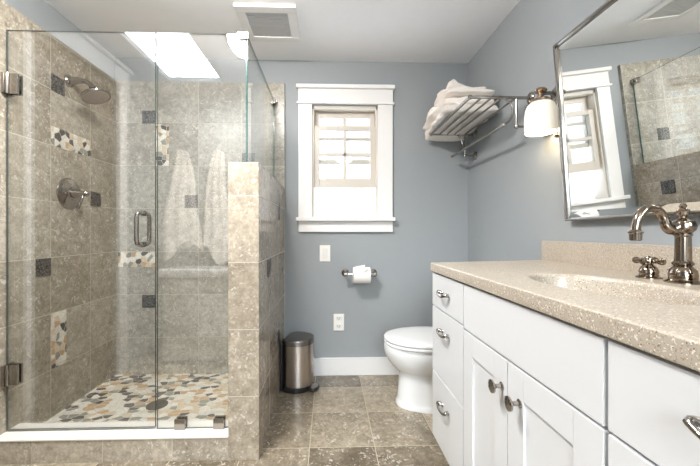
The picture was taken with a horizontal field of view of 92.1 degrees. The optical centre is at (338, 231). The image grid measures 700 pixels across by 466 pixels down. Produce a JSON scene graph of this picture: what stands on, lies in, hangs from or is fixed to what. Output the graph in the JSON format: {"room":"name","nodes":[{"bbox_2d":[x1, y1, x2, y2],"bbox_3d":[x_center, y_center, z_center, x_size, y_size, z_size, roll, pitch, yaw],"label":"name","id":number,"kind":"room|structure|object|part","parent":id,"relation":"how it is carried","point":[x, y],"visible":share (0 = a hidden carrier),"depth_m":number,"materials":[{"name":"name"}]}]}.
{"room":"bathroom","nodes":[
{"label":"bathroom","id":0,"kind":"room"},
{"bbox_2d":[0,0,115,434],"bbox_3d":[-1.543,-0.098,1.207,0.124,2.196,2.410,0,0,-2],"label":"wall","id":1,"kind":"structure","parent":0,"point":[62,261],"depth_m":1.78,"materials":[{"name":"beige tile"}]},
{"bbox_2d":[56,178,89,208],"bbox_3d":[-1.450,-0.213,1.879,0.112,0.172,0.172,0,0,-2],"label":"shower valve","id":2,"kind":"object","parent":1,"relation":"attached to","point":[69,195],"visible":1,"depth_m":1.85,"materials":[{"name":"silver metal"}]},
{"bbox_3d":[-1.430,-0.172,1.865,0.024,0.090,0.044,0,0,26],"label":"lever","id":3,"kind":"part","parent":2,"relation":"part of","materials":[{"name":"silver metal"}]},
{"bbox_3d":[-1.436,-0.213,1.880,0.084,0.052,0.052,0,0,-2],"label":"stem","id":4,"kind":"part","parent":2,"relation":"part of","materials":[{"name":"silver metal"}]},
{"bbox_2d":[0,30,155,429],"bbox_3d":[-1.164,-0.009,1.524,0.660,1.792,0.124,0,0,-2],"label":"shower door","id":5,"kind":"structure","parent":1,"relation":"attached to","point":[11,84],"depth_m":1.51,"materials":[{"name":"clear glass"}]},
{"bbox_3d":[-0.891,-0.014,1.532,0.026,0.168,0.124,0,0,-2],"label":"handle","id":6,"kind":"part","parent":5,"relation":"part of","materials":[{"name":"silver metal"}]},
{"bbox_2d":[64,74,110,103],"bbox_3d":[-1.396,-0.800,1.878,0.219,0.152,0.146,0,0,-2],"label":"rose","id":7,"kind":"object","parent":1,"relation":"attached to","point":[93,95],"visible":1,"depth_m":1.87,"materials":[{"name":"silver metal"}]},
{"bbox_3d":[-1.431,-0.833,1.880,0.132,0.066,0.048,0,0,-2],"label":"arm","id":8,"kind":"part","parent":7,"relation":"part of","materials":[{"name":"silver metal"}]},
{"bbox_2d":[0,373,449,465],"bbox_3d":[-0.258,1.035,0.622,2.655,0.130,3.660,0,0,-2],"label":"floor","id":9,"kind":"structure","parent":0,"point":[350,420],"depth_m":1.80,"materials":[{"name":"tile"}]},
{"bbox_2d":[0,419,227,464],"bbox_3d":[-0.991,0.948,1.528,1.008,0.105,0.136,0,0,-2],"label":"curb","id":10,"kind":"object","parent":9,"relation":"on","point":[101,445],"visible":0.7,"depth_m":1.47,"materials":[{"name":"stone"}]},
{"bbox_2d":[157,31,248,429],"bbox_3d":[-0.621,-0.008,1.541,0.412,1.806,0.034,0,0,-2],"label":"fixed glass panel","id":11,"kind":"object","parent":10,"relation":"on","point":[181,422],"visible":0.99,"depth_m":1.53,"materials":[{"name":"clear glass"}]},
{"bbox_2d":[146,400,167,409],"bbox_3d":[-1.020,0.968,1.889,0.112,0.004,0.112,0,0,-2],"label":"shower drain","id":12,"kind":"object","parent":9,"relation":"on","point":[161,403],"visible":0.9,"depth_m":1.89,"materials":[{"name":"metal"}]},
{"bbox_2d":[280,331,319,393],"bbox_3d":[-0.234,0.837,2.180,0.237,0.327,0.222,0,0,12],"label":"trash can","id":13,"kind":"object","parent":9,"relation":"on","point":[297,349],"visible":0.98,"depth_m":2.10,"materials":[{"name":"silver metal"}]},
{"bbox_3d":[-0.340,0.839,2.203,0.020,0.302,0.218,0,0,12],"label":"panel","id":14,"kind":"part","parent":13,"relation":"part of","materials":[{"name":"black plastic"}]},
{"bbox_3d":[-0.256,0.692,2.189,0.189,0.038,0.221,0,0,-2],"label":"lid","id":15,"kind":"part","parent":13,"relation":"part of","materials":[{"name":"grey metal"}]},
{"bbox_2d":[384,326,432,413],"bbox_3d":[0.593,0.632,1.980,0.659,0.735,0.416,0,0,-2],"label":"toilet","id":16,"kind":"object","parent":9,"relation":"on","point":[409,350],"visible":0.31,"depth_m":1.87,"materials":[{"name":"white ceramic"}]},
{"bbox_3d":[0.501,0.637,1.977,0.474,0.018,0.380,0,0,-2],"label":"seat","id":17,"kind":"part","parent":16,"relation":"part of","materials":[{"name":"white ceramic"}]},
{"bbox_3d":[0.501,0.612,1.977,0.474,0.026,0.380,0,0,-2],"label":"lid","id":18,"kind":"part","parent":16,"relation":"part of","materials":[{"name":"white ceramic"}]},
{"bbox_2d":[433,272,465,465],"bbox_3d":[0.660,0.582,1.263,0.576,0.836,0.324,0,0,-2],"label":"drawer stack","id":19,"kind":"object","parent":9,"relation":"on","point":[448,293],"visible":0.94,"depth_m":1.22,"materials":[{"name":"white paint"}]},
{"bbox_3d":[0.386,0.661,1.258,0.028,0.022,0.097,0,0,-2],"label":"handle","id":20,"kind":"part","parent":19,"relation":"part of","materials":[{"name":"silver metal"}]},
{"bbox_3d":[0.386,0.380,1.258,0.028,0.022,0.097,0,0,-2],"label":"handle","id":21,"kind":"part","parent":19,"relation":"part of","materials":[{"name":"silver metal"}]},
{"bbox_3d":[0.386,0.233,1.258,0.028,0.022,0.097,0,0,-2],"label":"handle","id":22,"kind":"part","parent":19,"relation":"part of","materials":[{"name":"silver metal"}]},
{"bbox_3d":[0.408,0.709,1.255,0.020,0.268,0.322,0,0,-2],"label":"drawer","id":23,"kind":"part","parent":19,"relation":"part of","materials":[{"name":"white paint"}]},
{"bbox_3d":[0.408,0.235,1.255,0.020,0.133,0.322,0,0,-2],"label":"drawer","id":24,"kind":"part","parent":19,"relation":"part of","materials":[{"name":"white paint"}]},
{"bbox_3d":[0.408,0.439,1.255,0.020,0.263,0.322,0,0,-2],"label":"drawer","id":25,"kind":"part","parent":19,"relation":"part of","materials":[{"name":"white paint"}]},
{"bbox_2d":[464,284,612,465],"bbox_3d":[0.671,0.582,0.821,0.582,0.836,0.558,0,0,-2],"label":"base cabinet","id":26,"kind":"object","parent":9,"relation":"on","point":[536,382],"visible":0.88,"depth_m":0.74,"materials":[{"name":"white paint"}]},
{"bbox_3d":[0.417,0.580,0.958,0.020,0.527,0.266,0,0,-2],"label":"door","id":27,"kind":"part","parent":26,"relation":"part of","materials":[{"name":"white paint"}]},
{"bbox_3d":[0.395,0.388,0.849,0.032,0.033,0.033,0,0,-2],"label":"knob","id":28,"kind":"part","parent":26,"relation":"part of","materials":[{"name":"silver metal"}]},
{"bbox_3d":[0.397,0.392,0.770,0.032,0.033,0.033,0,0,-2],"label":"knob","id":29,"kind":"part","parent":26,"relation":"part of","materials":[{"name":"silver metal"}]},
{"bbox_3d":[0.426,0.580,0.679,0.020,0.527,0.286,0,0,-2],"label":"door","id":30,"kind":"part","parent":26,"relation":"part of","materials":[{"name":"white paint"}]},
{"bbox_2d":[431,241,699,371],"bbox_3d":[0.681,0.152,0.864,0.561,0.227,1.334,0,0,-2],"label":"countertop","id":31,"kind":"structure","parent":26,"relation":"on","point":[591,286],"depth_m":0.81,"materials":[{"name":"beige stone"}]},
{"bbox_2d":[632,256,666,278],"bbox_3d":[0.857,0.097,0.932,0.070,0.061,0.070,0,0,-2],"label":"tap","id":32,"kind":"object","parent":31,"relation":"on","point":[648,270],"depth_m":0.92,"materials":[{"name":"silver metal"}]},
{"bbox_2d":[627,203,699,284],"bbox_3d":[0.855,0.027,0.846,0.201,0.200,0.204,0,0,40],"label":"faucet","id":33,"kind":"object","parent":31,"relation":"on","point":[682,271],"visible":1,"depth_m":0.83,"materials":[{"name":"silver metal"}]},
{"bbox_3d":[0.789,-0.023,0.840,0.132,0.091,0.031,0,0,-2],"label":"spout","id":34,"kind":"part","parent":33,"relation":"part of","materials":[{"name":"silver metal"}]},
{"bbox_2d":[608,340,699,465],"bbox_3d":[0.688,0.582,0.377,0.576,0.836,0.330,0,0,-2],"label":"base cabinet","id":35,"kind":"object","parent":9,"relation":"on","point":[654,401],"visible":0.9,"depth_m":0.46,"materials":[{"name":"white paint"}]},
{"bbox_3d":[0.436,0.443,0.367,0.020,0.254,0.322,0,0,-2],"label":"drawer","id":36,"kind":"part","parent":35,"relation":"part of","materials":[{"name":"white paint"}]},
{"bbox_3d":[0.415,0.224,0.351,0.028,0.022,0.097,0,0,-2],"label":"handle","id":37,"kind":"part","parent":35,"relation":"part of","materials":[{"name":"silver metal"}]},
{"bbox_2d":[228,162,283,460],"bbox_3d":[-0.429,0.347,1.899,0.138,1.306,0.853,0,0,-2],"label":"wall","id":38,"kind":"structure","parent":0,"point":[255,197],"depth_m":1.47,"materials":[{"name":"beige tile"}]},
{"bbox_2d":[246,37,276,177],"bbox_3d":[-0.432,-0.609,1.939,0.042,0.604,0.772,0,0,-2],"label":"glass panel","id":39,"kind":"object","parent":38,"relation":"on","point":[273,100],"visible":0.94,"depth_m":2.12,"materials":[{"name":"clear glass"}]},
{"bbox_2d":[45,0,519,62],"bbox_3d":[-0.259,-1.208,0.647,2.655,0.025,3.710,0,0,-2],"label":"ceiling","id":40,"kind":"structure","parent":0,"point":[416,31],"depth_m":1.97,"materials":[{"name":"paint"}]},
{"bbox_2d":[233,3,300,41],"bbox_3d":[-0.396,-1.187,1.926,0.326,0.018,0.325,0,0,-2],"label":"ceiling vent","id":41,"kind":"object","parent":40,"relation":"in","point":[262,22],"visible":0.88,"depth_m":1.89,"materials":[{"name":"white paint"}]},
{"bbox_2d":[245,12,291,36],"bbox_3d":[-0.396,-1.189,1.926,0.226,0.014,0.225,0,0,-2],"label":"grille","id":42,"kind":"object","parent":41,"relation":"attached to","point":[259,24],"depth_m":1.91,"materials":[{"name":"grey plastic"}]},
{"bbox_2d":[115,58,467,374],"bbox_3d":[-0.314,-0.098,2.404,2.655,2.196,0.155,0,0,-2],"label":"wall","id":43,"kind":"structure","parent":0,"point":[202,125],"depth_m":2.32,"materials":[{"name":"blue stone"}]},
{"bbox_2d":[320,245,329,261],"bbox_3d":[-0.098,0.149,2.352,0.074,0.114,0.012,0,0,-2],"label":"light switch","id":44,"kind":"object","parent":43,"relation":"attached to","point":[324,249],"visible":1,"depth_m":2.35,"materials":[{"name":"white plastic"}]},
{"bbox_2d":[334,314,343,330],"bbox_3d":[-0.001,0.631,2.356,0.074,0.116,0.011,0,0,-2],"label":"electrical outlet","id":45,"kind":"object","parent":43,"relation":"attached to","point":[338,318],"visible":1,"depth_m":2.35,"materials":[{"name":"white plastic"}]},
{"bbox_2d":[296,83,394,231],"bbox_3d":[0.045,-0.510,2.401,0.684,1.020,0.184,0,0,-2],"label":"window","id":46,"kind":"structure","parent":43,"relation":"in","point":[380,128],"depth_m":2.35,"materials":[{"name":"white paint"}]},
{"bbox_3d":[0.039,-0.674,2.440,0.432,0.375,0.032,0,0,-2],"label":"sash","id":47,"kind":"part","parent":46,"relation":"part of","materials":[{"name":"beige paint"}]},
{"bbox_3d":[0.041,-0.532,2.398,0.448,0.440,0.032,0,0,-2],"label":"sash","id":48,"kind":"part","parent":46,"relation":"part of","materials":[{"name":"beige paint"}]},
{"bbox_3d":[0.045,-0.089,2.401,0.684,0.026,0.184,0,0,-2],"label":"sill","id":49,"kind":"part","parent":46,"relation":"part of","materials":[{"name":"white paint"}]},
{"bbox_3d":[0.046,-0.955,2.342,0.683,0.131,0.042,0,0,-2],"label":"head casing","id":50,"kind":"part","parent":46,"relation":"part of","materials":[{"name":"white paint"}]},
{"bbox_2d":[314,357,398,375],"bbox_3d":[0.270,0.939,2.362,1.288,0.122,0.016,0,0,-2],"label":"baseboard","id":51,"kind":"structure","parent":43,"relation":"attached to","point":[338,366],"depth_m":2.35,"materials":[{"name":"white paint"}]},
{"bbox_2d":[342,269,376,276],"bbox_3d":[0.144,0.286,2.319,0.249,0.052,0.093,0,0,-2],"label":"toilet paper holder","id":52,"kind":"object","parent":43,"relation":"attached to","point":[345,272],"visible":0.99,"depth_m":2.28,"materials":[{"name":"silver metal"}]},
{"bbox_3d":[0.045,0.286,2.316,0.052,0.052,0.093,0,0,-2],"label":"post","id":53,"kind":"part","parent":52,"relation":"part of","materials":[{"name":"silver metal"}]},
{"bbox_2d":[352,265,370,282],"bbox_3d":[0.153,0.287,2.290,0.116,0.124,0.112,0,0,-2],"label":"toilet paper roll","id":54,"kind":"object","parent":52,"relation":"hanging from","point":[361,274],"visible":0.98,"depth_m":2.24,"materials":[{"name":"white paper"}]},
{"bbox_3d":[0.242,0.286,2.322,0.052,0.052,0.093,0,0,-2],"label":"post","id":55,"kind":"part","parent":52,"relation":"part of","materials":[{"name":"silver metal"}]},
{"bbox_2d":[468,0,699,261],"bbox_3d":[1.017,-0.098,0.712,0.100,2.196,3.560,0,0,-2],"label":"wall","id":56,"kind":"structure","parent":0,"point":[515,191],"depth_m":1.72,"materials":[{"name":"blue paint"}]},
{"bbox_2d":[429,92,533,159],"bbox_3d":[0.771,-0.585,1.959,0.314,0.197,0.700,0,0,-2],"label":"towel rack","id":57,"kind":"object","parent":56,"relation":"attached to","point":[530,96],"visible":0.91,"depth_m":1.80,"materials":[{"name":"silver metal"}]},
{"bbox_3d":[0.626,-0.655,1.947,0.017,0.017,0.621,0,0,-2],"label":"rail","id":58,"kind":"part","parent":57,"relation":"part of","materials":[{"name":"silver metal"}]},
{"bbox_3d":[0.761,-0.655,2.262,0.314,0.056,0.056,0,0,-2],"label":"arm","id":59,"kind":"part","parent":57,"relation":"part of","materials":[{"name":"silver metal"}]},
{"bbox_3d":[0.684,-0.655,1.949,0.011,0.011,0.621,0,0,-2],"label":"rail","id":60,"kind":"part","parent":57,"relation":"part of","materials":[{"name":"silver metal"}]},
{"bbox_2d":[425,102,497,141],"bbox_3d":[0.739,-0.677,2.105,0.332,0.099,0.490,0,0,-2],"label":"folded towel","id":61,"kind":"object","parent":57,"relation":"on","point":[448,109],"visible":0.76,"depth_m":2.03,"materials":[{"name":"white fabric"}]},
{"bbox_2d":[423,96,493,130],"bbox_3d":[0.728,-0.731,2.110,0.327,0.090,0.442,0,0,-2],"label":"folded towel","id":62,"kind":"object","parent":61,"relation":"on","point":[434,112],"visible":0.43,"depth_m":1.93,"materials":[{"name":"white fabric"}]},
{"bbox_2d":[431,87,494,108],"bbox_3d":[0.740,-0.781,2.080,0.299,0.090,0.434,0,0,-2],"label":"folded towel","id":63,"kind":"object","parent":62,"relation":"on","point":[459,92],"visible":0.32,"depth_m":1.89,"materials":[{"name":"white fabric"}]},
{"bbox_2d":[434,79,485,105],"bbox_3d":[0.744,-0.833,2.085,0.261,0.103,0.304,0,0,-2],"label":"folded towel","id":64,"kind":"object","parent":63,"relation":"on","point":[453,83],"visible":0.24,"depth_m":1.96,"materials":[{"name":"white fabric"}]},
{"bbox_3d":[0.734,-0.655,1.950,0.011,0.011,0.621,0,0,-2],"label":"rail","id":65,"kind":"part","parent":57,"relation":"part of","materials":[{"name":"silver metal"}]},
{"bbox_3d":[0.876,-0.571,2.266,0.084,0.169,0.056,0,0,-2],"label":"arm","id":66,"kind":"part","parent":57,"relation":"part of","materials":[{"name":"silver metal"}]},
{"bbox_3d":[0.784,-0.655,1.952,0.011,0.011,0.621,0,0,-2],"label":"rail","id":67,"kind":"part","parent":57,"relation":"part of","materials":[{"name":"silver metal"}]},
{"bbox_3d":[0.854,-0.655,1.954,0.011,0.011,0.621,0,0,-2],"label":"rail","id":68,"kind":"part","parent":57,"relation":"part of","materials":[{"name":"silver metal"}]},
{"bbox_3d":[0.781,-0.655,1.641,0.314,0.056,0.056,0,0,-2],"label":"arm","id":69,"kind":"part","parent":57,"relation":"part of","materials":[{"name":"silver metal"}]},
{"bbox_3d":[0.896,-0.571,1.645,0.084,0.169,0.056,0,0,-2],"label":"arm","id":70,"kind":"part","parent":57,"relation":"part of","materials":[{"name":"silver metal"}]},
{"bbox_2d":[524,87,557,136],"bbox_3d":[0.875,-0.530,1.453,0.138,0.204,0.127,0,0,-2],"label":"wall sconce","id":71,"kind":"object","parent":56,"relation":"attached to","point":[540,117],"visible":0.98,"depth_m":1.42,"materials":[{"name":"white glass"}]},
{"bbox_3d":[0.899,-0.594,1.454,0.074,0.028,0.016,0,0,-2],"label":"arm","id":72,"kind":"part","parent":71,"relation":"part of","materials":[{"name":"silver metal"}]},
{"bbox_2d":[542,241,699,280],"bbox_3d":[0.951,0.084,0.869,0.020,0.089,1.328,0,0,-2],"label":"backsplash","id":73,"kind":"structure","parent":56,"relation":"attached to","point":[616,256],"depth_m":1.16,"materials":[{"name":"beige stone"}]},
{"bbox_2d":[553,0,699,220],"bbox_3d":[0.921,-0.399,0.865,0.082,0.711,1.072,0,0,-2],"label":"wall mirror","id":74,"kind":"object","parent":56,"relation":"attached to","point":[627,77],"visible":1,"depth_m":1.05,"materials":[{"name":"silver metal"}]},
{"label":"outside","id":75,"kind":"structure","parent":0,"visible":0},
{"bbox_3d":[-0.266,2.100,8.476,12.000,0.200,11.040,0,0,-2],"label":"ground","id":76,"kind":"structure","parent":75,"visible":0},
{"bbox_2d":[315,120,337,216],"bbox_3d":[-1.601,-0.900,7.954,3.100,5.800,2.400,0,0,-2],"label":"house","id":77,"kind":"structure","parent":76,"relation":"on","point":[320,193],"depth_m":6.98,"materials":[{"name":"white"}]}
]}

